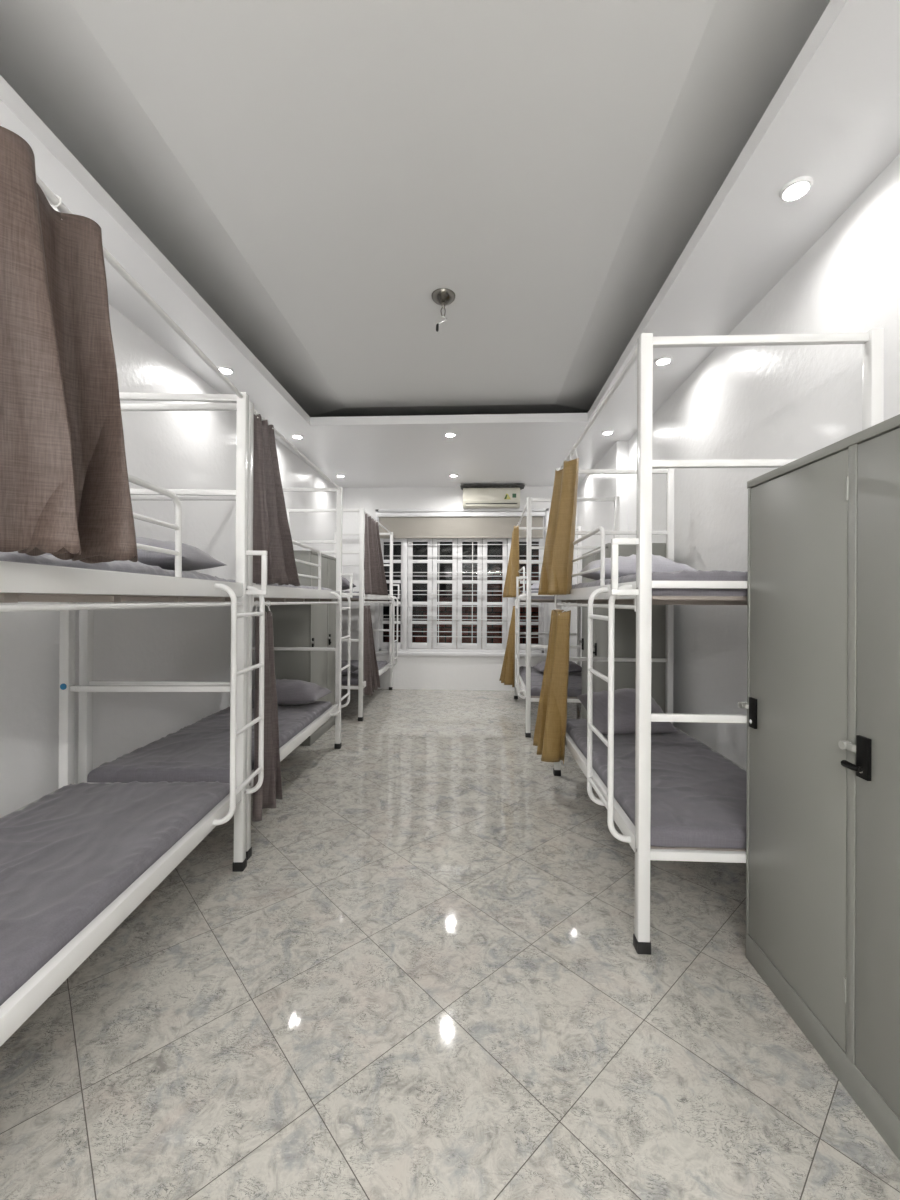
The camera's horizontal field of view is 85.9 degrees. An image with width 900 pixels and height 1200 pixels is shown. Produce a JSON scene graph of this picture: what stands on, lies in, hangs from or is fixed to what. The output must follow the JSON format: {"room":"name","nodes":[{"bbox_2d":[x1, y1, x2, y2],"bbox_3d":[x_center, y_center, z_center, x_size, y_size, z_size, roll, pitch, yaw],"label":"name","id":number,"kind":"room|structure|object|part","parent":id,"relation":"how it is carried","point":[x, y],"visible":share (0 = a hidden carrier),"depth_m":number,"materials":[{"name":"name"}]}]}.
{"room":"dormitory","nodes":[
{"label":"dormitory","id":0,"kind":"room"},
{"bbox_2d":[0,303,336,817],"bbox_3d":[-2.262,-0.486,3.132,0.150,3.900,10.400,0,0,3],"label":"wall","id":1,"kind":"structure","parent":0,"point":[164,449],"depth_m":3.51,"materials":[{"name":"white paint"}]},
{"bbox_2d":[0,689,899,1199],"bbox_3d":[-0.146,1.536,2.934,4.420,0.120,10.550,0,0,3],"label":"floor","id":2,"kind":"structure","parent":0,"point":[423,976],"depth_m":1.69,"materials":[{"name":"tile"}]},
{"bbox_2d":[0,175,266,1046],"bbox_3d":[-1.525,0.165,1.603,1.096,2.600,2.120,0,0,-2],"label":"bunk bed","id":3,"kind":"object","parent":2,"relation":"on","point":[19,582],"visible":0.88,"depth_m":2.08,"materials":[{"name":"white metal"}]},
{"bbox_3d":[-2.047,1.042,1.585,0.036,0.070,2.010,0,0,-2],"label":"rail","id":4,"kind":"part","parent":3,"relation":"part of","materials":[{"name":"white metal"}]},
{"bbox_3d":[-2.071,0.142,2.617,0.050,2.555,0.050,0,0,-2],"label":"post","id":5,"kind":"part","parent":3,"relation":"part of","materials":[{"name":"white metal"}]},
{"bbox_2d":[0,126,137,563],"bbox_3d":[-0.988,-0.618,1.027,0.241,1.017,0.959,0,0,-2],"label":"curtain","id":6,"kind":"object","parent":3,"relation":"hanging from","point":[65,489],"visible":1,"depth_m":1.16,"materials":[{"name":"brown fabric"}]},
{"bbox_2d":[0,551,228,581],"bbox_3d":[-1.569,-0.100,1.626,0.860,0.133,1.936,0,0,-2],"label":"mattress","id":7,"kind":"object","parent":3,"relation":"on","point":[129,566],"visible":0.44,"depth_m":1.62,"materials":[{"name":"grey fabric"}]},
{"bbox_2d":[45,537,225,570],"bbox_3d":[-1.591,-0.223,2.351,0.800,0.177,0.500,0,0,-5],"label":"pillow","id":8,"kind":"object","parent":7,"relation":"on","point":[193,558],"visible":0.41,"depth_m":2.22,"materials":[{"name":"grey fabric"}]},
{"bbox_2d":[0,781,229,1005],"bbox_3d":[-1.572,0.994,1.626,0.866,0.093,1.941,0,0,-2],"label":"mattress","id":9,"kind":"object","parent":3,"relation":"on","point":[67,855],"visible":0.97,"depth_m":1.86,"materials":[{"name":"grey fabric"}]},
{"bbox_3d":[-1.117,1.048,1.612,0.036,0.070,2.010,0,0,-2],"label":"rail","id":10,"kind":"part","parent":3,"relation":"part of","materials":[{"name":"white metal"}]},
{"bbox_3d":[-1.111,-0.056,1.614,0.036,0.077,2.010,0,0,-2],"label":"rail","id":11,"kind":"part","parent":3,"relation":"part of","materials":[{"name":"white metal"}]},
{"bbox_3d":[-1.104,0.008,1.614,0.038,0.060,2.060,0,0,-2],"label":"curtain rod","id":12,"kind":"part","parent":3,"relation":"part of","materials":[{"name":"white paint"}]},
{"bbox_3d":[-1.105,-1.107,1.616,0.025,0.025,2.010,0,0,-2],"label":"canopy rod","id":13,"kind":"part","parent":3,"relation":"part of","materials":[{"name":"white paint"}]},
{"bbox_3d":[-1.101,-0.261,1.334,0.025,0.348,1.345,0,0,-2],"label":"guard rail","id":14,"kind":"part","parent":3,"relation":"part of","materials":[{"name":"white metal"}]},
{"bbox_3d":[-1.141,0.147,2.643,0.050,2.555,0.050,0,0,-2],"label":"post","id":15,"kind":"part","parent":3,"relation":"part of","materials":[{"name":"white metal"}]},
{"bbox_2d":[78,401,352,859],"bbox_3d":[-1.548,0.170,3.798,1.096,2.600,2.118,0,0,1],"label":"bunk bed","id":16,"kind":"object","parent":2,"relation":"on","point":[277,595],"visible":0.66,"depth_m":2.78,"materials":[{"name":"white metal"}]},
{"bbox_3d":[-2.091,0.142,2.781,0.050,2.555,0.050,0,0,1],"label":"post","id":17,"kind":"part","parent":16,"relation":"part of","materials":[{"name":"white metal"}]},
{"bbox_2d":[87,701,331,783],"bbox_3d":[-1.606,0.997,3.725,0.876,0.096,1.972,0,0,1],"label":"mattress","id":18,"kind":"object","parent":16,"relation":"on","point":[199,751],"visible":0.53,"depth_m":3.05,"materials":[{"name":"grey fabric"}]},
{"bbox_2d":[252,679,331,704],"bbox_3d":[-1.520,0.851,4.506,0.720,0.224,0.440,0,0,5],"label":"pillow","id":19,"kind":"object","parent":18,"relation":"on","point":[289,692],"visible":0.56,"depth_m":4.33,"materials":[{"name":"grey fabric"}]},
{"bbox_3d":[-1.161,0.147,2.757,0.050,2.555,0.050,0,0,1],"label":"post","id":20,"kind":"part","parent":16,"relation":"part of","materials":[{"name":"white metal"}]},
{"bbox_2d":[252,601,282,820],"bbox_3d":[-1.119,0.643,2.999,0.106,1.277,0.409,0,0,-2],"label":"curtain","id":21,"kind":"object","parent":16,"relation":"hanging from","point":[270,790],"visible":0.8,"depth_m":2.96,"materials":[{"name":"brown fabric"}]},
{"bbox_2d":[253,409,299,585],"bbox_3d":[-1.105,-0.609,3.069,0.121,1.027,0.565,0,0,4],"label":"curtain","id":22,"kind":"object","parent":16,"relation":"hanging from","point":[271,530],"visible":0.94,"depth_m":2.98,"materials":[{"name":"brown fabric"}]},
{"bbox_2d":[228,580,331,590],"bbox_3d":[-1.591,-0.082,3.784,0.860,0.104,1.856,0,0,1],"label":"mattress","id":23,"kind":"object","parent":16,"relation":"on","point":[275,584],"visible":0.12,"depth_m":3.71,"materials":[{"name":"grey fabric"}]},
{"bbox_3d":[-1.140,-0.257,3.508,0.025,0.348,1.345,0,0,1],"label":"guard rail","id":24,"kind":"part","parent":16,"relation":"part of","materials":[{"name":"white metal"}]},
{"bbox_3d":[-1.140,1.052,3.785,0.036,0.070,2.010,0,0,1],"label":"rail","id":25,"kind":"part","parent":16,"relation":"part of","materials":[{"name":"white metal"}]},
{"bbox_3d":[-1.127,0.012,3.787,0.038,0.060,2.060,0,0,1],"label":"curtain rod","id":26,"kind":"part","parent":16,"relation":"part of","materials":[{"name":"white paint"}]},
{"bbox_3d":[-1.134,-0.051,3.787,0.036,0.077,2.010,0,0,1],"label":"rail","id":27,"kind":"part","parent":16,"relation":"part of","materials":[{"name":"white metal"}]},
{"bbox_3d":[-1.127,-1.103,3.789,0.025,0.025,2.010,0,0,1],"label":"canopy rod","id":28,"kind":"part","parent":16,"relation":"part of","materials":[{"name":"white paint"}]},
{"bbox_3d":[-1.108,0.152,4.817,0.050,2.555,0.050,0,0,1],"label":"post","id":29,"kind":"part","parent":16,"relation":"part of","materials":[{"name":"white metal"}]},
{"bbox_2d":[265,550,335,745],"bbox_3d":[-1.604,0.485,5.349,0.512,1.975,0.934,0,0,3],"label":"locker","id":30,"kind":"object","parent":2,"relation":"on","point":[303,625],"visible":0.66,"depth_m":4.91,"materials":[{"name":"grey metal"}]},
{"bbox_3d":[-1.401,0.449,5.164,0.018,1.833,0.522,0,0,3],"label":"door","id":31,"kind":"part","parent":30,"relation":"part of","materials":[{"name":"grey paint"}]},
{"bbox_3d":[-1.375,0.450,5.624,0.018,1.833,0.322,0,0,3],"label":"door","id":32,"kind":"part","parent":30,"relation":"part of","materials":[{"name":"grey paint"}]},
{"bbox_2d":[286,508,399,720],"bbox_3d":[-1.440,0.177,6.960,1.096,2.600,2.118,0,0,3],"label":"bunk bed","id":33,"kind":"object","parent":2,"relation":"on","point":[363,597],"visible":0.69,"depth_m":5.94,"materials":[{"name":"white metal"}]},
{"bbox_3d":[-2.013,0.149,5.961,0.050,2.555,0.050,0,0,3],"label":"post","id":34,"kind":"part","parent":33,"relation":"part of","materials":[{"name":"white metal"}]},
{"bbox_3d":[-1.899,0.154,8.017,0.050,2.555,0.050,0,0,3],"label":"post","id":35,"kind":"part","parent":33,"relation":"part of","materials":[{"name":"white metal"}]},
{"bbox_2d":[342,591,364,597],"bbox_3d":[-1.484,-0.075,6.948,0.861,0.105,1.856,0,0,3],"label":"mattress","id":36,"kind":"object","parent":33,"relation":"on","point":[342,591],"visible":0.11,"depth_m":6.02,"materials":[{"name":"grey fabric"}]},
{"bbox_2d":[342,577,355,589],"bbox_3d":[-1.564,-0.219,6.247,0.620,0.201,0.420,0,0,3],"label":"pillow","id":37,"kind":"object","parent":36,"relation":"on","point":[345,583],"visible":0.26,"depth_m":6.09,"materials":[{"name":"grey fabric"}]},
{"bbox_3d":[-1.085,0.154,5.909,0.050,2.555,0.050,0,0,3],"label":"post","id":38,"kind":"part","parent":33,"relation":"part of","materials":[{"name":"white metal"}]},
{"bbox_2d":[341,660,387,684],"bbox_3d":[-1.490,1.006,6.946,0.860,0.093,1.856,0,0,3],"label":"mattress","id":39,"kind":"object","parent":33,"relation":"on","point":[354,675],"visible":0.19,"depth_m":6.33,"materials":[{"name":"grey fabric"}]},
{"bbox_2d":[341,662,358,674],"bbox_3d":[-1.519,0.877,6.272,0.620,0.171,0.420,0,0,3],"label":"pillow","id":40,"kind":"object","parent":39,"relation":"on","point":[353,667],"visible":0.32,"depth_m":6.16,"materials":[{"name":"grey fabric"}]},
{"bbox_2d":[363,601,380,695],"bbox_3d":[-1.030,0.611,6.403,0.136,1.198,0.922,0,0,3],"label":"curtain","id":41,"kind":"object","parent":33,"relation":"hanging from","point":[370,667],"visible":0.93,"depth_m":6.15,"materials":[{"name":"brown fabric"}]},
{"bbox_2d":[364,511,387,594],"bbox_3d":[-1.000,-0.593,6.582,0.120,1.044,1.173,0,0,3],"label":"curtain","id":42,"kind":"object","parent":33,"relation":"hanging from","point":[375,583],"visible":1,"depth_m":6.34,"materials":[{"name":"brown fabric"}]},
{"bbox_3d":[-1.033,1.059,6.936,0.036,0.070,2.010,0,0,3],"label":"rail","id":43,"kind":"part","parent":33,"relation":"part of","materials":[{"name":"white metal"}]},
{"bbox_3d":[-1.026,-0.044,6.938,0.036,0.077,2.010,0,0,3],"label":"rail","id":44,"kind":"part","parent":33,"relation":"part of","materials":[{"name":"white metal"}]},
{"bbox_3d":[-1.020,-1.096,6.940,0.025,0.025,2.010,0,0,3],"label":"canopy rod","id":45,"kind":"part","parent":33,"relation":"part of","materials":[{"name":"white paint"}]},
{"bbox_3d":[-1.020,0.019,6.937,0.038,0.060,2.060,0,0,3],"label":"curtain rod","id":46,"kind":"part","parent":33,"relation":"part of","materials":[{"name":"white paint"}]},
{"bbox_3d":[-0.970,0.159,7.966,0.050,2.555,0.050,0,0,3],"label":"post","id":47,"kind":"part","parent":33,"relation":"part of","materials":[{"name":"white metal"}]},
{"bbox_2d":[514,496,619,737],"bbox_3d":[1.341,0.192,6.247,1.096,2.600,2.118,0,0,4],"label":"bunk bed","id":48,"kind":"object","parent":2,"relation":"on","point":[525,597],"visible":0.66,"depth_m":5.23,"materials":[{"name":"white metal"}]},
{"bbox_2d":[499,606,514,686],"bbox_3d":[0.859,0.623,7.024,0.261,1.197,0.552,0,0,4],"label":"curtain","id":49,"kind":"object","parent":48,"relation":"hanging from","point":[507,676],"visible":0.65,"depth_m":6.94,"materials":[{"name":"fabric"}]},
{"bbox_2d":[503,522,520,596],"bbox_3d":[0.888,-0.571,6.989,0.229,1.064,0.571,0,0,4],"label":"curtain","id":50,"kind":"object","parent":48,"relation":"hanging from","point":[512,573],"visible":0.99,"depth_m":6.82,"materials":[{"name":"gold fabric"}]},
{"bbox_3d":[0.952,-0.239,6.558,0.025,0.348,1.345,0,0,4],"label":"guard rail","id":51,"kind":"part","parent":48,"relation":"part of","materials":[{"name":"white metal"}]},
{"bbox_3d":[0.924,1.069,6.276,0.036,0.070,2.010,0,0,4],"label":"rail","id":52,"kind":"part","parent":48,"relation":"part of","materials":[{"name":"white metal"}]},
{"bbox_3d":[0.936,-1.086,6.280,0.025,0.025,2.010,0,0,4],"label":"canopy rod","id":53,"kind":"part","parent":48,"relation":"part of","materials":[{"name":"white paint"}]},
{"bbox_3d":[0.854,0.164,5.250,0.050,2.555,0.050,0,0,4],"label":"post","id":54,"kind":"part","parent":48,"relation":"part of","materials":[{"name":"white metal"}]},
{"bbox_2d":[520,590,554,598],"bbox_3d":[1.388,-0.070,6.260,0.860,0.126,1.857,0,0,4],"label":"mattress","id":55,"kind":"object","parent":48,"relation":"on","point":[532,591],"visible":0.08,"depth_m":5.36,"materials":[{"name":"grey fabric"}]},
{"bbox_2d":[531,583,538,589],"bbox_3d":[1.421,-0.190,6.814,0.620,0.169,0.420,0,0,4],"label":"pillow","id":56,"kind":"object","parent":55,"relation":"on","point":[535,586],"visible":0.15,"depth_m":6.64,"materials":[{"name":"grey fabric"}]},
{"bbox_2d":[519,666,581,696],"bbox_3d":[1.382,1.020,6.257,0.861,0.094,1.856,0,0,4],"label":"mattress","id":57,"kind":"object","parent":48,"relation":"on","point":[575,679],"visible":0.3,"depth_m":5.88,"materials":[{"name":"grey fabric"}]},
{"bbox_2d":[533,660,581,672],"bbox_3d":[1.463,0.895,6.507,0.620,0.171,0.420,0,0,-6],"label":"pillow","id":58,"kind":"object","parent":57,"relation":"on","point":[573,667],"visible":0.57,"depth_m":6.36,"materials":[{"name":"grey fabric"}]},
{"bbox_3d":[1.932,0.175,7.237,0.050,2.555,0.050,0,0,4],"label":"post","id":59,"kind":"part","parent":48,"relation":"part of","materials":[{"name":"white metal"}]},
{"bbox_3d":[1.781,0.170,5.183,0.050,2.555,0.050,0,0,4],"label":"post","id":60,"kind":"part","parent":48,"relation":"part of","materials":[{"name":"white metal"}]},
{"bbox_2d":[579,543,665,718],"bbox_3d":[1.603,0.502,4.639,0.512,1.975,1.050,0,0,3],"label":"locker","id":61,"kind":"object","parent":2,"relation":"on","point":[625,619],"visible":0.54,"depth_m":4.12,"materials":[{"name":"grey metal"}]},
{"bbox_3d":[1.403,0.465,4.881,0.018,1.833,0.522,0,0,3],"label":"door","id":62,"kind":"part","parent":61,"relation":"part of","materials":[{"name":"grey paint"}]},
{"bbox_3d":[1.370,0.463,4.548,0.012,0.120,0.042,0,0,3],"label":"lock plate","id":63,"kind":"part","parent":61,"relation":"part of","materials":[{"name":"black plastic"}]},
{"bbox_3d":[1.375,0.464,4.364,0.018,1.833,0.437,0,0,3],"label":"door","id":64,"kind":"part","parent":61,"relation":"part of","materials":[{"name":"grey paint"}]},
{"bbox_2d":[553,328,883,954],"bbox_3d":[1.281,0.185,3.057,1.096,2.600,2.118,0,0,3],"label":"bunk bed","id":65,"kind":"object","parent":2,"relation":"on","point":[638,592],"visible":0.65,"depth_m":2.03,"materials":[{"name":"white metal"}]},
{"bbox_2d":[533,602,570,764],"bbox_3d":[0.800,0.631,3.799,0.209,1.227,0.669,0,0,3],"label":"curtain","id":66,"kind":"object","parent":65,"relation":"hanging from","point":[551,721],"visible":1,"depth_m":3.68,"materials":[{"name":"gold fabric"}]},
{"bbox_3d":[0.916,0.162,4.105,0.050,2.555,0.050,0,0,3],"label":"post","id":67,"kind":"part","parent":65,"relation":"part of","materials":[{"name":"white metal"}]},
{"bbox_2d":[538,444,578,594],"bbox_3d":[0.818,-0.576,3.717,0.214,1.069,0.747,0,0,3],"label":"curtain","id":68,"kind":"object","parent":65,"relation":"hanging from","point":[557,565],"visible":0.97,"depth_m":3.60,"materials":[{"name":"gold fabric"}]},
{"bbox_3d":[0.884,-0.246,3.357,0.025,0.348,1.345,0,0,3],"label":"guard rail","id":69,"kind":"part","parent":65,"relation":"part of","materials":[{"name":"white metal"}]},
{"bbox_3d":[0.862,0.022,3.077,0.038,0.060,2.060,0,0,3],"label":"curtain rod","id":70,"kind":"part","parent":65,"relation":"part of","materials":[{"name":"white paint"}]},
{"bbox_3d":[0.869,-0.041,3.076,0.036,0.077,2.010,0,0,3],"label":"rail","id":71,"kind":"part","parent":65,"relation":"part of","materials":[{"name":"white metal"}]},
{"bbox_3d":[0.876,-1.093,3.079,0.025,0.025,2.010,0,0,3],"label":"canopy rod","id":72,"kind":"part","parent":65,"relation":"part of","materials":[{"name":"white paint"}]},
{"bbox_3d":[0.863,1.062,3.074,0.036,0.070,2.010,0,0,3],"label":"rail","id":73,"kind":"part","parent":65,"relation":"part of","materials":[{"name":"white metal"}]},
{"bbox_3d":[0.820,0.158,2.047,0.050,2.555,0.050,0,0,3],"label":"post","id":74,"kind":"part","parent":65,"relation":"part of","materials":[{"name":"white metal"}]},
{"bbox_2d":[566,718,746,848],"bbox_3d":[1.320,1.013,3.038,0.861,0.095,1.976,0,0,3],"label":"mattress","id":75,"kind":"object","parent":65,"relation":"on","point":[698,795],"visible":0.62,"depth_m":2.56,"materials":[{"name":"grey fabric"}]},
{"bbox_2d":[577,688,677,733],"bbox_3d":[1.311,0.821,3.624,0.600,0.278,0.420,0,0,-5],"label":"pillow","id":76,"kind":"object","parent":75,"relation":"on","point":[624,699],"visible":0.69,"depth_m":3.48,"materials":[{"name":"grey fabric"}]},
{"bbox_2d":[572,570,746,595],"bbox_3d":[1.325,-0.077,3.026,0.861,0.126,1.948,0,0,3],"label":"mattress","id":77,"kind":"object","parent":65,"relation":"on","point":[685,575],"visible":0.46,"depth_m":2.07,"materials":[{"name":"grey fabric"}]},
{"bbox_2d":[580,554,696,579],"bbox_3d":[1.354,-0.238,3.575,0.740,0.213,0.460,0,0,6],"label":"pillow","id":78,"kind":"object","parent":77,"relation":"on","point":[626,566],"visible":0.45,"depth_m":3.38,"materials":[{"name":"grey fabric"}]},
{"bbox_3d":[1.845,0.168,4.061,0.050,2.555,0.050,0,0,3],"label":"post","id":79,"kind":"part","parent":65,"relation":"part of","materials":[{"name":"white metal"}]},
{"bbox_3d":[1.792,1.068,3.031,0.036,0.070,2.010,0,0,3],"label":"rail","id":80,"kind":"part","parent":65,"relation":"part of","materials":[{"name":"white metal"}]},
{"bbox_3d":[1.749,0.163,2.004,0.050,2.555,0.050,0,0,3],"label":"post","id":81,"kind":"part","parent":65,"relation":"part of","materials":[{"name":"white metal"}]},
{"bbox_2d":[738,414,899,1160],"bbox_3d":[1.427,0.495,1.464,0.512,1.975,1.094,0,0,3],"label":"locker","id":82,"kind":"object","parent":2,"relation":"on","point":[822,705],"visible":1,"depth_m":1.53,"materials":[{"name":"grey metal"}]},
{"bbox_3d":[1.226,0.457,1.955,0.012,0.120,0.042,0,0,3],"label":"lock plate","id":83,"kind":"part","parent":82,"relation":"part of","materials":[{"name":"black plastic"}]},
{"bbox_3d":[1.228,0.457,1.729,0.018,1.833,0.522,0,0,3],"label":"door","id":84,"kind":"part","parent":82,"relation":"part of","materials":[{"name":"grey paint"}]},
{"bbox_3d":[1.181,0.488,1.425,0.021,0.020,0.057,0,0,-4],"label":"lever","id":85,"kind":"part","parent":82,"relation":"part of","materials":[{"name":"black plastic"}]},
{"bbox_3d":[1.195,0.456,1.396,0.012,0.120,0.042,0,0,3],"label":"lock plate","id":86,"kind":"part","parent":82,"relation":"part of","materials":[{"name":"black plastic"}]},
{"bbox_3d":[1.198,0.456,1.189,0.018,1.833,0.482,0,0,3],"label":"door","id":87,"kind":"part","parent":82,"relation":"part of","materials":[{"name":"grey paint"}]},
{"bbox_2d":[342,486,576,690],"bbox_3d":[0.088,-0.462,8.109,3.990,3.900,0.200,0,0,3],"label":"wall","id":88,"kind":"structure","parent":0,"point":[410,672],"depth_m":8.04,"materials":[{"name":"white paint"}]},
{"bbox_2d":[375,508,548,656],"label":"window","id":89,"kind":"structure","parent":88,"relation":"in","point":[406,647],"depth_m":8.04,"materials":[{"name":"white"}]},
{"bbox_2d":[377,512,544,537],"bbox_3d":[0.169,-1.229,7.961,2.760,0.425,0.060,0,0,3],"label":"roller blind","id":90,"kind":"object","parent":89,"relation":"attached to","point":[407,524],"visible":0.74,"depth_m":7.96,"materials":[{"name":"white"}]},
{"bbox_2d":[460,485,524,508],"bbox_3d":[0.687,-1.674,7.858,1.030,0.330,0.240,0,0,3],"label":"air conditioner","id":91,"kind":"object","parent":88,"relation":"attached to","point":[474,496],"visible":1,"depth_m":7.78,"materials":[{"name":"beige plastic"}]},
{"bbox_3d":[0.668,-1.687,7.785,0.860,0.185,0.012,0,0,3],"label":"panel","id":92,"kind":"part","parent":91,"relation":"part of","materials":[{"name":"beige plastic"}]},
{"bbox_2d":[466,503,516,503],"bbox_3d":[0.668,-1.555,7.806,0.830,0.012,0.046,0,0,3],"label":"outlet","id":93,"kind":"object","parent":91,"relation":"attached to","point":[466,503],"depth_m":7.78,"materials":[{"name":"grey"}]},
{"bbox_2d":[460,485,524,489],"bbox_3d":[0.687,-1.825,7.848,1.030,0.028,0.220,0,0,3],"label":"grille","id":94,"kind":"object","parent":91,"relation":"attached to","point":[464,487],"depth_m":7.77,"materials":[{"name":"grey plastic"}]},
{"bbox_2d":[576,153,899,769],"bbox_3d":[1.937,-0.462,2.898,0.280,3.900,10.400,0,0,3],"label":"wall","id":95,"kind":"structure","parent":0,"point":[780,401],"depth_m":3.19,"materials":[{"name":"white paint"}]},
{"bbox_2d":[0,0,840,422],"bbox_3d":[-0.210,-1.946,1.984,3.058,0.060,6.430,0,0,3],"label":"trim","id":96,"kind":"structure","parent":95,"relation":"attached to","point":[6,89],"depth_m":2.56,"materials":[{"name":"white paint"}]},
{"bbox_2d":[0,0,899,487],"bbox_3d":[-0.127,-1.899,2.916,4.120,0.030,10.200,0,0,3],"label":"ceiling","id":97,"kind":"structure","parent":95,"relation":"attached to","point":[836,124],"depth_m":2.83,"materials":[{"name":"white paint"}]},
{"bbox_2d":[217,366,233,373],"bbox_3d":[-1.842,-1.883,3.963,0.128,0.017,0.128,0,0,3],"label":"recessed light","id":98,"kind":"object","parent":97,"relation":"in","point":[224,369],"visible":0.89,"depth_m":3.96,"materials":[{"name":"white"}]},
{"bbox_2d":[292,434,302,438],"bbox_3d":[-1.753,-1.879,5.560,0.128,0.017,0.128,0,0,3],"label":"recessed light","id":99,"kind":"object","parent":97,"relation":"in","point":[297,436],"visible":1,"depth_m":5.56,"materials":[{"name":"white"}]},
{"bbox_2d":[431,288,454,331],"bbox_3d":[-0.046,-1.998,3.373,0.168,0.248,0.168,0,0,3],"label":"ceiling hook","id":100,"kind":"object","parent":97,"relation":"attached to","point":[443,297],"visible":1,"depth_m":3.34,"materials":[{"name":"silver metal"}]},
{"bbox_2d":[445,432,455,436],"bbox_3d":[0.004,-1.869,5.463,0.128,0.017,0.128,0,0,3],"label":"recessed light","id":101,"kind":"object","parent":97,"relation":"in","point":[448,434],"visible":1,"depth_m":5.46,"materials":[{"name":"white"}]},
{"bbox_2d":[602,430,613,434],"bbox_3d":[1.751,-1.859,5.365,0.128,0.017,0.128,0,0,3],"label":"recessed light","id":102,"kind":"object","parent":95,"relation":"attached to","point":[605,432],"visible":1,"depth_m":5.36,"materials":[{"name":"white"}]},
{"bbox_2d":[654,356,671,364],"bbox_3d":[1.663,-1.863,3.768,0.128,0.017,0.128,0,0,3],"label":"recessed light","id":103,"kind":"object","parent":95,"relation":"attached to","point":[663,360],"visible":1,"depth_m":3.77,"materials":[{"name":"white plastic"}]},
{"bbox_2d":[657,359,668,362],"bbox_3d":[1.663,-1.870,3.768,0.091,0.003,0.091,0,0,3],"label":"diffuser","id":104,"kind":"object","parent":103,"relation":"attached to","point":[658,360],"depth_m":3.77,"materials":[{"name":"white plastic"}]},
{"bbox_2d":[779,176,813,201],"bbox_3d":[1.575,-1.867,2.200,0.128,0.017,0.128,0,0,3],"label":"recessed light","id":105,"kind":"object","parent":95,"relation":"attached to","point":[796,188],"visible":1,"depth_m":2.20,"materials":[{"name":"white plastic"}]},
{"bbox_2d":[784,182,807,196],"bbox_3d":[1.575,-1.874,2.200,0.091,0.003,0.091,0,0,3],"label":"diffuser","id":106,"kind":"object","parent":105,"relation":"attached to","point":[791,189],"depth_m":2.20,"materials":[{"name":"white plastic"}]}
]}

